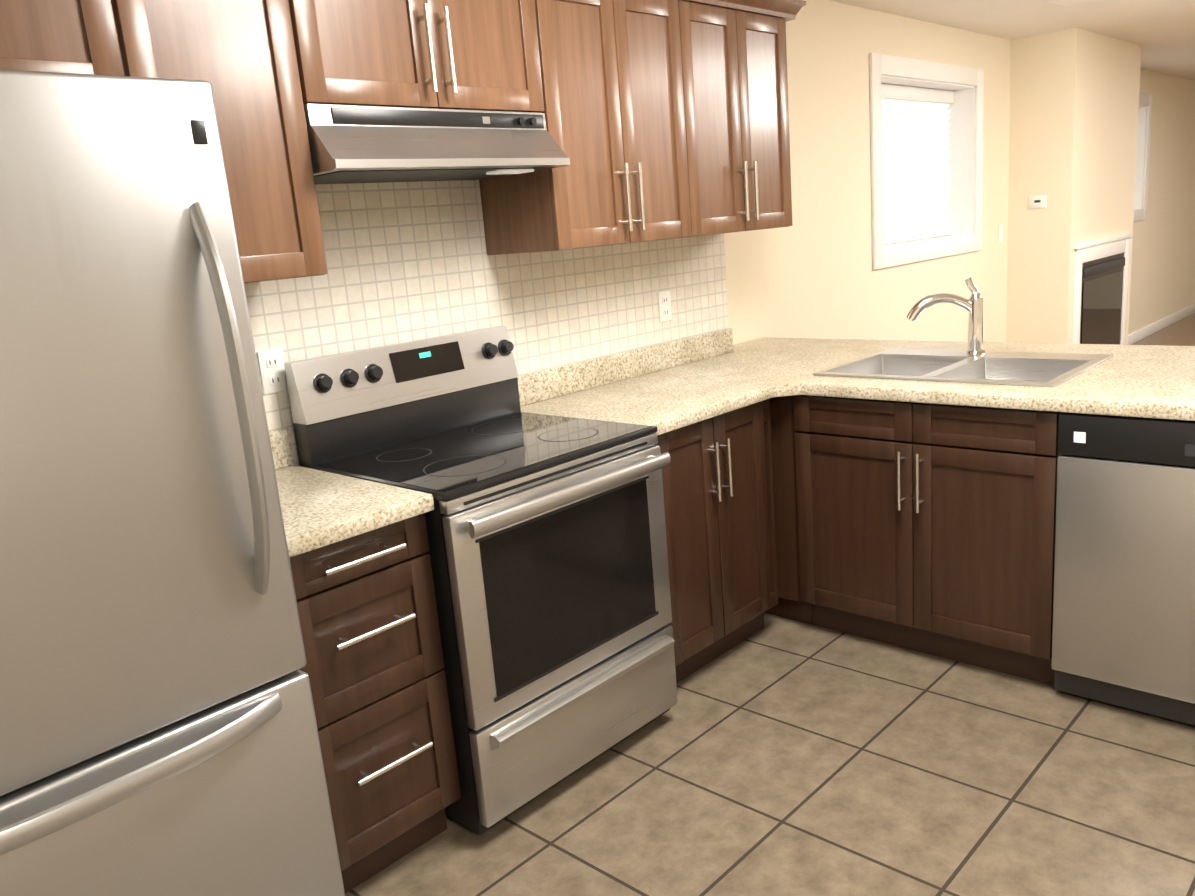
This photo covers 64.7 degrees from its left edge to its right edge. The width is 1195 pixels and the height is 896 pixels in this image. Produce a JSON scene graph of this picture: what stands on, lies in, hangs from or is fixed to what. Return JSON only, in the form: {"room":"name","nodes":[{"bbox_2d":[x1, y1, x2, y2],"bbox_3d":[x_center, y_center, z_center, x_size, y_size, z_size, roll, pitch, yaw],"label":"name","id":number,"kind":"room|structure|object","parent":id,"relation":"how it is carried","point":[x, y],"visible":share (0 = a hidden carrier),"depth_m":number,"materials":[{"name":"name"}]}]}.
{"room":"kitchen","nodes":[
{"label":"kitchen","id":0,"kind":"room"},
{"bbox_2d":[345,313,1194,895],"bbox_3d":[4.123,0.244,4.182,5.320,0.100,14.100,8,18,43],"label":"floor","id":1,"kind":"structure","parent":0,"point":[781,757],"depth_m":2.42,"materials":[{"name":"ceramic tile"},{"name":"grout"}]},
{"bbox_2d":[0,69,344,895],"bbox_3d":[-1.079,0.285,1.748,0.755,1.772,0.800,8,18,43],"label":"fridge","id":2,"kind":"object","parent":1,"relation":"on","point":[158,731],"visible":1,"depth_m":1.60,"materials":[{"name":"silver metal"}]},
{"bbox_2d":[290,513,460,892],"bbox_3d":[-0.693,0.579,2.331,0.635,0.875,0.381,8,18,43],"label":"base cabinet","id":3,"kind":"object","parent":1,"relation":"on","point":[370,628],"visible":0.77,"depth_m":2.14,"materials":[{"name":"brown wood"}]},
{"bbox_2d":[269,428,433,557],"bbox_3d":[-0.738,0.086,2.217,0.633,0.139,0.388,8,18,43],"label":"countertop","id":4,"kind":"structure","parent":3,"relation":"on","point":[319,508],"depth_m":2.13,"materials":[{"name":"stone"}]},
{"bbox_2d":[284,326,677,834],"bbox_3d":[-0.272,0.304,2.658,0.699,1.192,0.758,8,18,43],"label":"stove","id":5,"kind":"object","parent":1,"relation":"on","point":[547,542],"visible":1,"depth_m":2.49,"materials":[{"name":"silver metal"}]},
{"bbox_2d":[655,398,777,683],"bbox_3d":[0.196,0.292,3.244,0.635,0.875,0.696,8,18,43],"label":"base cabinet","id":6,"kind":"object","parent":1,"relation":"on","point":[717,480],"visible":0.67,"depth_m":3.05,"materials":[{"name":"brown wood"}]},
{"bbox_2d":[764,396,812,623],"bbox_3d":[0.666,0.140,3.725,0.645,0.875,0.576,8,18,43],"label":"cabinet filler","id":7,"kind":"object","parent":1,"relation":"on","point":[791,605],"visible":0.07,"depth_m":3.34,"materials":[{"name":"brown wood"}]},
{"bbox_2d":[793,395,1062,685],"bbox_3d":[1.192,0.219,3.196,0.849,0.875,0.635,8,18,43],"label":"base cabinet","id":8,"kind":"object","parent":1,"relation":"on","point":[928,528],"visible":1,"depth_m":2.96,"materials":[{"name":"brown wood"}]},
{"bbox_2d":[520,337,1194,435],"bbox_3d":[1.015,-0.197,3.022,2.277,0.039,1.716,8,18,43],"label":"countertop","id":9,"kind":"structure","parent":8,"relation":"on","point":[1150,381],"depth_m":3.03,"materials":[{"name":"stone"}]},
{"bbox_2d":[517,328,732,405],"bbox_3d":[0.128,-0.315,3.540,0.020,0.100,1.284,8,18,43],"label":"counter lip","id":10,"kind":"structure","parent":9,"relation":"on","point":[541,385],"depth_m":3.48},
{"bbox_2d":[906,277,984,353],"bbox_3d":[1.250,-0.470,3.385,0.229,0.272,0.193,8,18,43],"label":"faucet","id":11,"kind":"object","parent":9,"relation":"on","point":[972,305],"visible":1,"depth_m":3.36,"materials":[{"name":"silver metal"}]},
{"bbox_2d":[813,348,1112,386],"bbox_3d":[1.237,-0.201,3.222,0.790,0.176,0.585,8,18,43],"label":"sink","id":12,"kind":"object","parent":9,"relation":"in","point":[1043,369],"visible":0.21,"depth_m":3.24,"materials":[{"name":"silver metal"}]},
{"bbox_2d":[1052,412,1194,726],"bbox_3d":[1.722,0.291,2.702,0.599,0.872,0.603,8,18,43],"label":"dishwasher","id":13,"kind":"object","parent":1,"relation":"on","point":[1123,634],"visible":0.94,"depth_m":2.56,"materials":[{"name":"silver metal"}]},
{"bbox_2d":[724,0,1194,344],"bbox_3d":[3.554,-1.771,7.427,0.300,2.440,9.450,8,18,43],"label":"wall","id":14,"kind":"structure","parent":0,"point":[810,272],"depth_m":5.00,"materials":[{"name":"beige paint"}]},
{"bbox_2d":[696,0,791,234],"bbox_3d":[0.371,-1.193,3.448,0.326,0.806,0.699,8,18,43],"label":"upper cabinet","id":15,"kind":"object","parent":14,"relation":"attached to","point":[744,81],"depth_m":3.38,"materials":[{"name":"brown wood"}]},
{"bbox_2d":[869,52,983,269],"bbox_3d":[1.862,-1.666,5.553,0.238,1.100,1.460,8,18,43],"label":"window","id":16,"kind":"structure","parent":14,"relation":"in","point":[965,176],"depth_m":5.71,"materials":[{"name":"white wood"}]},
{"bbox_2d":[881,83,953,244],"bbox_3d":[1.821,-1.673,5.591,0.065,0.878,1.236,8,18,43],"label":"window blind","id":17,"kind":"object","parent":16,"relation":"attached to","point":[915,141],"visible":0.62,"depth_m":5.67,"materials":[{"name":"white"}]},
{"bbox_2d":[998,225,1002,242],"bbox_3d":[2.710,-1.439,6.338,0.011,0.115,0.072,8,18,43],"label":"light switch","id":18,"kind":"object","parent":14,"relation":"attached to","point":[1000,233],"visible":1,"depth_m":6.33,"materials":[{"name":"white plastic"}]},
{"bbox_2d":[1133,93,1152,221],"bbox_3d":[4.502,-2.520,8.265,0.238,1.100,1.460,8,18,43],"label":"window","id":19,"kind":"structure","parent":14,"relation":"in","point":[1142,165],"depth_m":8.64,"materials":[{"name":"white"}]},
{"bbox_2d":[1128,303,1194,344],"bbox_3d":[4.058,-0.651,7.611,0.400,0.100,9.000,8,18,43],"label":"baseboard","id":20,"kind":"structure","parent":14,"relation":"attached to","point":[1142,333],"depth_m":9.56,"materials":[{"name":"white wood"}]},
{"bbox_2d":[830,0,1194,79],"bbox_3d":[3.806,-2.235,3.710,5.620,0.100,14.100,8,18,43],"label":"ceiling","id":21,"kind":"structure","parent":0,"point":[1161,33],"depth_m":5.58,"materials":[{"name":"white paint"}]},
{"bbox_2d":[1048,0,1102,7],"bbox_3d":[2.554,-2.374,5.000,0.220,0.008,0.300,8,18,43],"label":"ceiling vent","id":22,"kind":"object","parent":21,"relation":"in","point":[1068,3],"visible":1,"depth_m":5.04,"materials":[{"name":"white"}]},
{"bbox_2d":[1006,28,1140,344],"bbox_3d":[3.435,-1.616,6.805,0.400,2.440,1.450,8,18,43],"label":"chimney column","id":23,"kind":"structure","parent":0,"point":[1074,102],"depth_m":6.30,"materials":[{"name":"beige paint"}]},
{"bbox_2d":[1029,195,1046,208],"bbox_3d":[2.918,-1.631,6.260,0.115,0.085,0.010,8,18,43],"label":"thermostat","id":24,"kind":"object","parent":23,"relation":"attached to","point":[1037,201],"visible":1,"depth_m":6.25,"materials":[{"name":"white plastic"}]},
{"bbox_2d":[1072,233,1132,344],"bbox_3d":[3.631,-0.942,6.791,0.035,1.105,1.240,8,18,43],"label":"fireplace","id":25,"kind":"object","parent":23,"relation":"attached to","point":[1101,268],"depth_m":6.71,"materials":[{"name":"white painted wood"}]},
{"bbox_3d":[-1.155,-0.208,2.418,0.300,2.440,4.650,8,18,43],"label":"wall","id":26,"kind":"structure","parent":0,"visible":0},
{"bbox_2d":[0,0,139,76],"bbox_3d":[-1.345,-0.804,1.662,0.326,0.369,0.826,8,18,43],"label":"upper cabinet","id":27,"kind":"object","parent":26,"relation":"attached to","point":[59,36],"depth_m":1.80,"materials":[{"name":"brown wood"}]},
{"bbox_2d":[124,0,327,282],"bbox_3d":[-0.917,-0.776,2.125,0.326,0.806,0.383,8,18,43],"label":"upper cabinet","id":28,"kind":"object","parent":26,"relation":"attached to","point":[246,49],"depth_m":2.08,"materials":[{"name":"brown wood"}]},
{"bbox_2d":[288,0,551,115],"bbox_3d":[-0.542,-1.091,2.483,0.326,0.419,0.760,8,18,43],"label":"upper cabinet","id":29,"kind":"object","parent":26,"relation":"attached to","point":[481,55],"depth_m":2.37,"materials":[{"name":"brown wood"}]},
{"bbox_2d":[303,104,569,183],"bbox_3d":[-0.488,-0.802,2.520,0.409,0.163,0.754,8,18,43],"label":"range hood","id":30,"kind":"object","parent":29,"relation":"attached to","point":[348,144],"visible":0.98,"depth_m":2.38,"materials":[{"name":"silver metal"}]},
{"bbox_2d":[244,180,728,465],"bbox_3d":[-0.310,-0.591,3.048,0.002,0.960,2.450,8,18,43],"label":"tile backsplash","id":31,"kind":"structure","parent":26,"relation":"attached to","point":[409,261],"depth_m":2.92,"materials":[{"name":"beige tile"}]},
{"bbox_2d":[257,348,287,394],"bbox_3d":[-0.860,-0.204,2.505,0.008,0.115,0.072,8,18,43],"label":"electrical outlet","id":32,"kind":"object","parent":31,"relation":"attached to","point":[272,370],"visible":0.98,"depth_m":2.50,"materials":[{"name":"white plastic"}]},
{"bbox_2d":[658,290,671,321],"bbox_3d":[0.262,-0.550,3.660,0.008,0.115,0.072,8,18,43],"label":"electrical outlet","id":33,"kind":"object","parent":31,"relation":"attached to","point":[664,304],"visible":1,"depth_m":3.65,"materials":[{"name":"white plastic"}]},
{"bbox_2d":[479,0,707,254],"bbox_3d":[-0.027,-1.065,3.040,0.326,0.806,0.699,8,18,43],"label":"upper cabinet","id":34,"kind":"object","parent":26,"relation":"attached to","point":[666,119],"depth_m":2.91,"materials":[{"name":"brown wood"}]},
{"label":"outside","id":35,"kind":"structure","parent":0,"visible":0},
{"bbox_2d":[883,194,926,234],"bbox_3d":[1.693,-1.688,5.710,0.005,1.100,1.460,8,18,43],"label":"window","id":36,"kind":"structure","parent":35,"point":[906,217],"depth_m":6.05,"materials":[{"name":"white"}]}
]}

